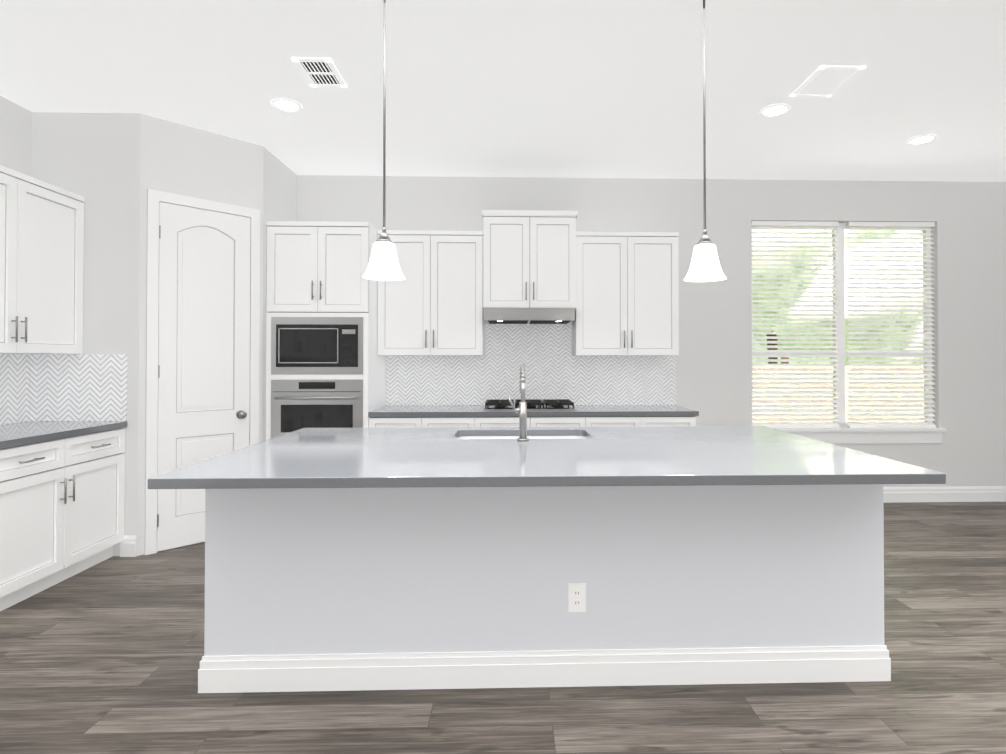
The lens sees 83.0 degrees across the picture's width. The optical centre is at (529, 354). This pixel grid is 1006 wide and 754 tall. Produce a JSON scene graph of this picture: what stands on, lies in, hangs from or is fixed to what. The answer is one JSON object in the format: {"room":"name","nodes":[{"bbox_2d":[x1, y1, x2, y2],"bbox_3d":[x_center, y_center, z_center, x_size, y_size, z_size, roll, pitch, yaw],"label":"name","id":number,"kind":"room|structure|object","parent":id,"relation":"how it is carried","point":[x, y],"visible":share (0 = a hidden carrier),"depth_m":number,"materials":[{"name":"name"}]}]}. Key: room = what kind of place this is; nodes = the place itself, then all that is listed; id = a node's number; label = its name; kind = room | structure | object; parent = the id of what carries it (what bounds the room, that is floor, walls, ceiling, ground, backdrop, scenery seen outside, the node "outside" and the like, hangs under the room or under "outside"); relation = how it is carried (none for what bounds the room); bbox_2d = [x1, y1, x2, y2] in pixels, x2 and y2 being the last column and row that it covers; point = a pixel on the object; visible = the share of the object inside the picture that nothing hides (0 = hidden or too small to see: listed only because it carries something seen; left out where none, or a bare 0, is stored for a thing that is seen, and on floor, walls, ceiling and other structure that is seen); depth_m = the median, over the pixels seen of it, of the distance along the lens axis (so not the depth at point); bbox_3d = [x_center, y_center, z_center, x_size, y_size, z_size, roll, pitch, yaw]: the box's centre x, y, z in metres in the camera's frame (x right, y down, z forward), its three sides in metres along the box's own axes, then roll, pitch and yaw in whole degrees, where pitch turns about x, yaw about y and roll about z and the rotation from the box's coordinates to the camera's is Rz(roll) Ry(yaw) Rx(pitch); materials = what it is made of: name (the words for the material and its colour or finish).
{"room":"kitchen","nodes":[
{"label":"kitchen","id":0,"kind":"room"},
{"bbox_2d":[0,96,31,175],"bbox_3d":[-3.371,-0.173,0.724,0.160,3.020,8.810,0,-1,-2],"label":"wall","id":1,"kind":"structure","parent":0,"point":[15,137],"depth_m":3.74,"materials":[{"name":"paint"}]},
{"bbox_2d":[0,354,31,424],"bbox_3d":[-3.318,0.206,1.765,0.007,0.454,4.162,0,-1,-2],"label":"backsplash","id":2,"kind":"structure","parent":1,"relation":"attached to","point":[14,368],"depth_m":3.72,"materials":[{"name":"tile"}]},
{"bbox_2d":[0,165,84,353],"bbox_3d":[-3.190,-0.541,3.307,0.352,1.070,1.099,0,-1,-2],"label":"upper cabinet","id":3,"kind":"object","parent":1,"relation":"attached to","point":[41,260],"visible":1,"depth_m":3.50,"materials":[{"name":"paint"}]},
{"bbox_2d":[31,112,296,555],"bbox_3d":[-2.753,-0.134,4.510,1.305,3.020,1.280,0,-1,-2],"label":"wall","id":4,"kind":"structure","parent":0,"point":[111,168],"depth_m":3.88,"materials":[{"name":"paint"}]},
{"bbox_2d":[28,354,126,421],"bbox_3d":[-3.047,0.227,3.850,0.617,0.454,0.011,0,-1,-2],"label":"backsplash","id":5,"kind":"structure","parent":4,"relation":"attached to","point":[61,387],"depth_m":3.85,"materials":[{"name":"tile"}]},
{"bbox_2d":[120,535,136,556],"bbox_3d":[-2.715,1.300,3.846,0.103,0.140,0.016,0,-1,-2],"label":"baseboard","id":6,"kind":"structure","parent":4,"relation":"attached to","point":[128,545],"depth_m":3.84,"materials":[{"name":"paint"}]},
{"bbox_2d":[144,189,259,554],"bbox_3d":[-2.345,0.120,4.139,0.087,2.505,0.747,-1,-1,43],"label":"pantry door","id":7,"kind":"structure","parent":4,"relation":"in","point":[202,324],"depth_m":4.11,"materials":[{"name":"paint"}]},
{"bbox_2d":[0,502,1005,753],"bbox_3d":[1.012,1.399,0.921,9.215,0.120,9.250,0,-1,-2],"label":"floor","id":8,"kind":"structure","parent":0,"point":[104,656],"depth_m":2.24,"materials":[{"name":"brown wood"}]},
{"bbox_2d":[0,429,124,610],"bbox_3d":[-3.048,0.926,3.296,0.637,0.876,1.099,0,-1,-2],"label":"base cabinet","id":9,"kind":"object","parent":8,"relation":"on","point":[62,496],"depth_m":3.29,"materials":[{"name":"paint"}]},
{"bbox_2d":[0,421,126,448],"bbox_3d":[-2.995,0.453,1.762,0.650,0.038,4.180,0,-1,-2],"label":"countertop","id":10,"kind":"structure","parent":9,"relation":"on","point":[24,433],"depth_m":3.41,"materials":[{"name":"grey stone"}]},
{"bbox_2d":[266,221,385,439],"bbox_3d":[-1.702,0.160,4.825,0.807,2.440,0.701,0,-1,-2],"label":"tall cabinet","id":11,"kind":"object","parent":8,"relation":"on","point":[325,365],"visible":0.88,"depth_m":4.54,"materials":[{"name":"paint"}]},
{"bbox_2d":[369,415,483,427],"bbox_3d":[-0.843,0.942,4.875,0.903,0.876,0.637,0,-1,-2],"label":"base cabinet","id":12,"kind":"object","parent":8,"relation":"on","point":[373,423],"depth_m":4.57,"materials":[{"name":"paint"}]},
{"bbox_2d":[484,415,595,426],"bbox_3d":[-0.002,0.942,4.901,1.019,0.876,0.637,0,-1,-2],"label":"base cabinet","id":13,"kind":"object","parent":8,"relation":"on","point":[489,420],"depth_m":4.59,"materials":[{"name":"paint"}]},
{"bbox_2d":[368,403,698,418],"bbox_3d":[0.037,0.485,4.900,2.668,0.038,0.650,0,-1,-2],"label":"countertop","id":14,"kind":"structure","parent":13,"relation":"on","point":[532,408],"depth_m":4.61,"materials":[{"name":"grey stone"}]},
{"bbox_2d":[484,399,575,410],"bbox_3d":[-0.003,0.435,4.929,0.760,0.062,0.500,0,-1,-2],"label":"cooktop","id":15,"kind":"object","parent":14,"relation":"in","point":[532,404],"depth_m":4.74,"materials":[{"name":"black metal"}]},
{"bbox_2d":[198,432,890,692],"bbox_3d":[0.070,0.921,2.893,2.822,0.876,1.161,0,-1,-2],"label":"kitchen island","id":16,"kind":"object","parent":8,"relation":"on","point":[404,558],"depth_m":2.32,"materials":[{"name":"paint"}]},
{"bbox_2d":[148,426,945,488],"bbox_3d":[0.071,0.465,2.784,2.870,0.042,1.498,0,-1,-2],"label":"island countertop","id":17,"kind":"structure","parent":16,"relation":"on","point":[666,456],"depth_m":2.33,"materials":[{"name":"grey stone"}]},
{"bbox_2d":[508,368,527,439],"bbox_3d":[-0.059,0.257,3.012,0.110,0.379,0.220,0,-1,-2],"label":"faucet","id":18,"kind":"object","parent":17,"relation":"on","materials":[{"name":"silver metal"}]},
{"bbox_2d":[596,415,698,426],"bbox_3d":[0.869,0.943,4.927,0.962,0.876,0.637,0,-1,-2],"label":"base cabinet","id":19,"kind":"object","parent":8,"relation":"on","point":[601,420],"depth_m":4.62,"materials":[{"name":"paint"}]},
{"bbox_2d":[0,0,1005,181],"bbox_3d":[1.012,-1.741,0.954,9.215,0.120,9.250,0,-1,-2],"label":"ceiling","id":20,"kind":"structure","parent":0,"point":[555,88],"depth_m":3.44,"materials":[{"name":"paint"}]},
{"bbox_2d":[270,98,301,111],"bbox_3d":[-1.607,-1.647,3.760,0.196,0.008,0.196,0,-1,-2],"label":"recessed light","id":21,"kind":"object","parent":20,"relation":"in","point":[284,104],"visible":1,"depth_m":3.75,"materials":[{"name":"white plastic"}]},
{"bbox_2d":[291,57,346,87],"bbox_3d":[-1.226,-1.652,3.336,0.215,0.008,0.330,0,-1,-2],"label":"ceiling vent","id":22,"kind":"object","parent":20,"relation":"in","point":[319,72],"visible":1,"depth_m":3.32,"materials":[{"name":"white metal"}]},
{"bbox_2d":[363,0,404,280],"bbox_3d":[-0.643,-1.002,2.522,0.184,1.324,0.184,0,-1,-2],"label":"pendant light","id":23,"kind":"object","parent":20,"relation":"hanging from","point":[383,264],"visible":1,"depth_m":2.50,"materials":[{"name":"white glass"}]},
{"bbox_2d":[684,0,725,281],"bbox_3d":[0.792,-1.001,2.565,0.184,1.324,0.184,0,-1,-2],"label":"pendant light","id":24,"kind":"object","parent":20,"relation":"hanging from","point":[705,266],"visible":1,"depth_m":2.54,"materials":[{"name":"white glass"}]},
{"bbox_2d":[759,104,790,116],"bbox_3d":[1.662,-1.646,3.839,0.196,0.008,0.196,0,-1,-2],"label":"recessed light","id":25,"kind":"object","parent":20,"relation":"in","point":[774,110],"visible":1,"depth_m":3.83,"materials":[{"name":"white plastic"}]},
{"bbox_2d":[790,65,865,96],"bbox_3d":[1.799,-1.651,3.443,0.260,0.008,0.370,0,-1,-2],"label":"ceiling vent","id":26,"kind":"object","parent":20,"relation":"in","point":[824,81],"visible":1,"depth_m":3.43,"materials":[{"name":"white metal"}]},
{"bbox_2d":[906,135,936,144],"bbox_3d":[3.007,-1.641,4.351,0.196,0.008,0.196,0,-1,-2],"label":"recessed light","id":27,"kind":"object","parent":20,"relation":"in","point":[922,139],"visible":0.98,"depth_m":4.34,"materials":[{"name":"white plastic"}]},
{"bbox_2d":[297,175,1005,486],"bbox_3d":[0.878,-0.125,5.340,9.215,3.020,0.160,0,-1,-2],"label":"wall","id":28,"kind":"structure","parent":0,"point":[714,368],"depth_m":5.30,"materials":[{"name":"paint"}]},
{"bbox_2d":[378,230,484,355],"bbox_3d":[-0.851,-0.523,5.016,0.896,1.070,0.386,0,-1,-2],"label":"upper cabinet","id":29,"kind":"object","parent":28,"relation":"attached to","point":[431,304],"visible":0.96,"depth_m":4.87,"materials":[{"name":"paint"}]},
{"bbox_2d":[482,210,577,308],"bbox_3d":[-0.001,-0.804,5.009,0.814,0.828,0.456,0,-1,-2],"label":"upper cabinet","id":30,"kind":"object","parent":28,"relation":"attached to","point":[529,258],"visible":1,"depth_m":4.82,"materials":[{"name":"paint"}]},
{"bbox_2d":[484,308,574,323],"bbox_3d":[-0.004,-0.332,4.992,0.762,0.109,0.463,0,-1,-2],"label":"range hood","id":31,"kind":"object","parent":30,"relation":"attached to","point":[529,315],"visible":1,"depth_m":4.76,"materials":[{"name":"silver metal"}]},
{"bbox_2d":[386,323,675,405],"bbox_3d":[0.028,0.041,5.229,2.666,0.856,0.007,0,-1,-2],"label":"backsplash","id":32,"kind":"structure","parent":28,"relation":"attached to","point":[551,372],"depth_m":5.22,"materials":[{"name":"tile"}]},
{"bbox_2d":[572,231,678,355],"bbox_3d":[0.846,-0.523,5.067,0.896,1.070,0.386,0,-1,-2],"label":"upper cabinet","id":33,"kind":"object","parent":28,"relation":"attached to","point":[627,293],"visible":0.94,"depth_m":4.92,"materials":[{"name":"paint"}]},
{"bbox_2d":[751,223,946,443],"bbox_3d":[2.966,-0.210,5.372,1.870,2.090,0.175,0,-1,-2],"label":"window","id":34,"kind":"structure","parent":28,"relation":"in","point":[840,317],"depth_m":5.41,"materials":[{"name":"plastic"}]},
{"bbox_2d":[751,221,935,427],"bbox_3d":[2.966,-0.280,5.370,1.756,1.946,0.056,0,-1,-2],"label":"window blinds","id":35,"kind":"object","parent":34,"relation":"attached to","point":[858,225],"visible":0.9,"depth_m":5.37,"materials":[{"name":"white plastic"}]},
{"bbox_2d":[883,486,1005,502],"bbox_3d":[3.272,1.315,5.309,3.790,0.140,0.016,0,-1,-2],"label":"baseboard","id":36,"kind":"structure","parent":28,"relation":"attached to","point":[950,494],"depth_m":5.32,"materials":[{"name":"paint"}]},
{"label":"outside","id":37,"kind":"structure","parent":0,"visible":0},
{"bbox_3d":[4.546,2.237,19.810,34.000,0.200,28.590,0,-1,-2],"label":"ground","id":38,"kind":"structure","parent":37,"visible":0},
{"bbox_2d":[753,334,832,363],"bbox_3d":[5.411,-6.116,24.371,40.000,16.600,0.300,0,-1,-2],"label":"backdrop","id":39,"kind":"object","parent":38,"relation":"on","point":[789,358],"depth_m":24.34,"materials":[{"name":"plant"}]},
{"bbox_2d":[753,366,923,421],"bbox_3d":[4.825,1.122,10.750,22.006,1.840,0.060,0,-1,-2],"label":"fence","id":40,"kind":"object","parent":38,"relation":"on","point":[846,392],"depth_m":10.76,"materials":[{"name":"brown wood"}]},
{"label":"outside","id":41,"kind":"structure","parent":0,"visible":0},
{"bbox_2d":[781,357,788,363],"bbox_3d":[9.030,-3.461,20.056,7.849,10.754,6.941,0,-1,-2],"label":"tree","id":42,"kind":"object","parent":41,"point":[785,358],"depth_m":19.89,"materials":[{"name":"green plant"}]},
{"bbox_2d":[752,229,909,363],"bbox_3d":[6.485,-1.822,14.553,5.607,7.314,5.314,0,-1,-2],"label":"tree","id":43,"kind":"object","parent":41,"point":[846,231],"depth_m":12.64,"materials":[{"name":"green plant"}]},
{"bbox_2d":[829,230,922,365],"bbox_3d":[9.209,-1.341,15.010,4.875,6.365,3.967,0,-1,-2],"label":"tree","id":44,"kind":"object","parent":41,"point":[846,240],"depth_m":13.47,"materials":[{"name":"green plant"}]},
{"bbox_2d":[916,237,922,253],"bbox_3d":[14.592,-3.132,20.429,7.548,10.074,6.153,0,-1,-2],"label":"tree","id":45,"kind":"object","parent":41,"point":[918,245],"depth_m":18.24,"materials":[{"name":"green plant"}]}
]}

